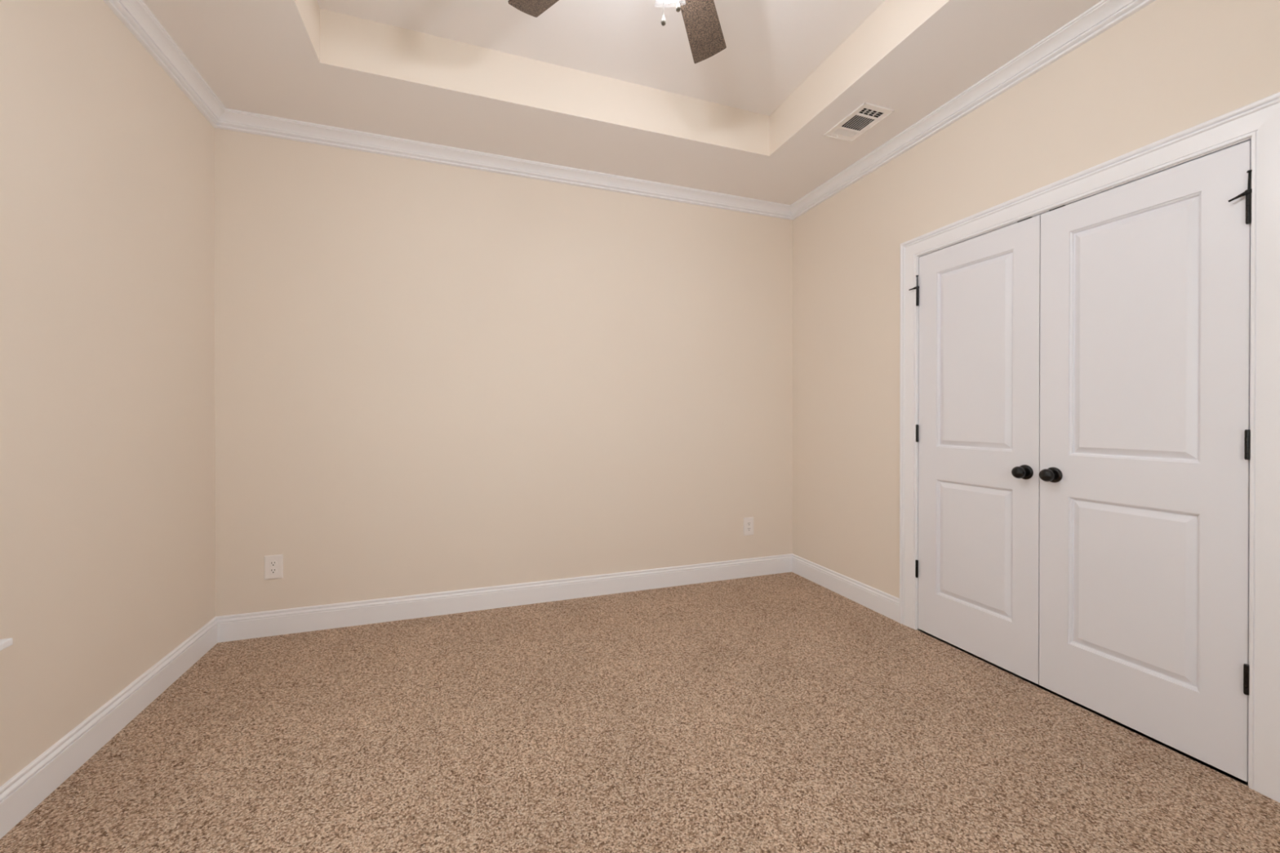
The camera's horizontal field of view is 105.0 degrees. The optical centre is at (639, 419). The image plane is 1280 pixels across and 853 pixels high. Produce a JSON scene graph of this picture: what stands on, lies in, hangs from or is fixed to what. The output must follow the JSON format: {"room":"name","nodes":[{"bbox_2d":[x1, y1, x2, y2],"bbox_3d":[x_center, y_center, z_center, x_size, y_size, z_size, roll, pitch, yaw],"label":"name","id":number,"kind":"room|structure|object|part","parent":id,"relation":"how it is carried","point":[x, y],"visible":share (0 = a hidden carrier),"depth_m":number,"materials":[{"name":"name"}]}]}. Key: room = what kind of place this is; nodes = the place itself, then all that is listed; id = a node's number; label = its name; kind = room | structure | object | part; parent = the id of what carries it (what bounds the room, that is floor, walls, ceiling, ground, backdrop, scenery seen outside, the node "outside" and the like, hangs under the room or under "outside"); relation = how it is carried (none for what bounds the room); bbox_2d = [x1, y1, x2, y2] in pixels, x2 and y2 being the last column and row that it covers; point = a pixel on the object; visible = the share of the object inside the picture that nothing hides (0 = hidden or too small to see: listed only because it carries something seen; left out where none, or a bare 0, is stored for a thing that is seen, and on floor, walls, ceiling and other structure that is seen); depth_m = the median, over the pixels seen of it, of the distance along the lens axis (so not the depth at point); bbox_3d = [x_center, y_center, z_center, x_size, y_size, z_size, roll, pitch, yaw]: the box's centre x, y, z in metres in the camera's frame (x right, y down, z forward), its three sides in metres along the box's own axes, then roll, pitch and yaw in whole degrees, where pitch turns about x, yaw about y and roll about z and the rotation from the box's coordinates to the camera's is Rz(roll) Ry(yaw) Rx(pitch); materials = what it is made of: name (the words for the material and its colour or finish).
{"room":"empty bedroom","nodes":[
{"label":"empty bedroom","id":0,"kind":"room"},
{"bbox_2d":[0,0,215,786],"bbox_3d":[-1.651,-0.305,0.800,0.120,3.234,3.660,0,0,-19],"label":"wall","id":1,"kind":"structure","parent":0,"point":[108,484],"depth_m":1.71,"materials":[{"name":"beige paint"}]},
{"bbox_2d":[0,638,13,650],"bbox_3d":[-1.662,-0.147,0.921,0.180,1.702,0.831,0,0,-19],"label":"window sill","id":2,"kind":"structure","parent":1,"relation":"in","point":[4,643],"depth_m":1.33,"materials":[{"name":"white paint"}]},
{"bbox_2d":[0,617,217,839],"bbox_3d":[-1.588,1.096,0.827,0.015,0.132,3.660,0,0,-19],"label":"baseboard","id":3,"kind":"structure","parent":1,"relation":"attached to","point":[20,795],"depth_m":1.70,"materials":[{"name":"white paint"}]},
{"bbox_2d":[102,0,226,128],"bbox_3d":[-1.556,-1.537,0.829,0.082,0.070,3.660,0,0,-19],"label":"crown molding","id":4,"kind":"structure","parent":1,"relation":"attached to","point":[135,15],"depth_m":2.07,"materials":[{"name":"white paint"}]},
{"bbox_2d":[213,128,792,616],"bbox_3d":[-0.542,-0.312,3.195,3.805,3.234,0.120,0,0,-19],"label":"wall","id":5,"kind":"structure","parent":0,"point":[430,377],"depth_m":2.97,"materials":[{"name":"beige paint"}]},
{"bbox_2d":[264,554,283,579],"bbox_3d":[-1.962,0.792,2.630,0.084,0.128,0.009,0,0,-19],"label":"electrical outlet","id":6,"kind":"object","parent":5,"relation":"attached to","point":[273,564],"visible":1,"depth_m":2.63,"materials":[{"name":"white plastic"}]},
{"bbox_2d":[269,568,277,573],"bbox_3d":[-1.961,0.811,2.627,0.034,0.027,0.003,0,0,-19],"label":"receptacle","id":7,"kind":"object","parent":6,"relation":"attached to","point":[272,571],"depth_m":2.63,"materials":[{"name":"white plastic"}]},
{"bbox_2d":[269,560,277,566],"bbox_3d":[-1.961,0.772,2.627,0.034,0.027,0.003,0,0,-19],"label":"receptacle","id":8,"kind":"object","parent":6,"relation":"attached to","point":[272,563],"depth_m":2.63,"materials":[{"name":"white plastic"}]},
{"bbox_2d":[215,553,791,642],"bbox_3d":[-0.521,1.089,3.136,3.565,0.132,0.015,0,0,-19],"label":"baseboard","id":9,"kind":"structure","parent":5,"relation":"attached to","point":[236,627],"depth_m":2.97,"materials":[{"name":"white paint"}]},
{"bbox_2d":[214,108,792,220],"bbox_3d":[-0.508,-1.544,3.096,3.565,0.070,0.082,0,0,-19],"label":"crown molding","id":10,"kind":"structure","parent":5,"relation":"attached to","point":[233,120],"depth_m":2.94,"materials":[{"name":"white paint"}]},
{"bbox_2d":[743,516,753,535],"bbox_3d":[0.799,0.785,3.603,0.085,0.131,0.009,0,0,-19],"label":"electrical outlet","id":11,"kind":"object","parent":5,"relation":"attached to","point":[748,522],"visible":1,"depth_m":3.60,"materials":[{"name":"white plastic"}]},
{"bbox_2d":[142,0,1102,204],"bbox_3d":[0.087,-1.753,1.408,3.805,0.360,3.900,0,0,-19],"label":"ceiling","id":12,"kind":"structure","parent":0,"point":[598,86],"depth_m":2.39,"materials":[{"name":"white paint"}]},
{"bbox_2d":[507,0,726,63],"bbox_3d":[0.093,-1.473,1.369,1.253,0.679,1.208,0,0,-19],"label":"ceiling fan","id":13,"kind":"object","parent":12,"relation":"hanging from","point":[705,37],"visible":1,"depth_m":1.83,"materials":[{"name":"brown wood"}]},
{"bbox_3d":[-0.248,-1.490,1.655,0.459,0.041,0.134,0,0,37],"label":"blade","id":14,"kind":"part","parent":13,"relation":"part of","materials":[{"name":"brown wood"}]},
{"bbox_3d":[0.216,-1.490,1.801,0.134,0.041,0.459,0,0,19],"label":"blade","id":15,"kind":"part","parent":13,"relation":"part of","materials":[{"name":"brown wood"}]},
{"bbox_2d":[823,102,894,142],"bbox_3d":[1.157,-1.569,2.612,0.192,0.031,0.298,0,0,-19],"label":"ceiling vent","id":16,"kind":"object","parent":12,"relation":"in","point":[837,131],"visible":1,"depth_m":2.61,"materials":[{"name":"white metal"}]},
{"bbox_2d":[0,572,1279,852],"bbox_3d":[0.142,1.211,1.438,3.685,0.100,3.660,0,0,-19],"label":"floor","id":17,"kind":"structure","parent":0,"point":[780,713],"depth_m":1.71,"materials":[{"name":"carpet"}]},
{"bbox_2d":[791,0,1279,785],"bbox_3d":[1.824,-0.307,2.025,0.120,3.234,3.660,0,0,-19],"label":"wall","id":18,"kind":"structure","parent":0,"point":[1169,68],"depth_m":2.65,"materials":[{"name":"beige paint"}]},
{"bbox_2d":[791,553,899,622],"bbox_3d":[1.316,1.089,3.264,0.015,0.132,0.996,0,0,-19],"label":"baseboard","id":19,"kind":"structure","parent":18,"relation":"attached to","point":[887,605],"depth_m":3.16,"materials":[{"name":"white paint"}]},
{"bbox_2d":[790,0,1155,220],"bbox_3d":[1.729,-1.539,1.988,0.082,0.070,3.660,0,0,-19],"label":"crown molding","id":20,"kind":"structure","parent":18,"relation":"attached to","point":[1106,14],"depth_m":2.28,"materials":[{"name":"white paint"}]},
{"bbox_2d":[908,214,1040,684],"bbox_3d":[1.608,0.130,2.422,0.099,2.039,0.636,0,0,-19],"label":"door","id":21,"kind":"structure","parent":18,"relation":"in","point":[978,298],"depth_m":2.36,"materials":[{"name":"white paint"}]},
{"bbox_3d":[1.676,0.234,2.167,0.056,0.053,0.053,0,0,-19],"label":"knob","id":22,"kind":"part","parent":21,"relation":"part of","materials":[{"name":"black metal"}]},
{"bbox_2d":[899,92,1279,802],"bbox_3d":[1.773,0.084,2.141,0.139,2.152,1.420,0,0,-19],"label":"door frame","id":23,"kind":"structure","parent":18,"relation":"attached to","point":[1260,120],"depth_m":1.54,"materials":[{"name":"white paint"}]},
{"bbox_2d":[1039,140,1252,782],"bbox_3d":[1.817,0.132,1.831,0.099,2.039,0.611,0,0,-19],"label":"door","id":24,"kind":"structure","parent":18,"relation":"in","point":[1145,282],"depth_m":1.77,"materials":[{"name":"white paint"}]},
{"bbox_3d":[1.713,0.235,2.061,0.056,0.053,0.053,0,0,-19],"label":"knob","id":25,"kind":"part","parent":24,"relation":"part of","materials":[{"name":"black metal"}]}
]}

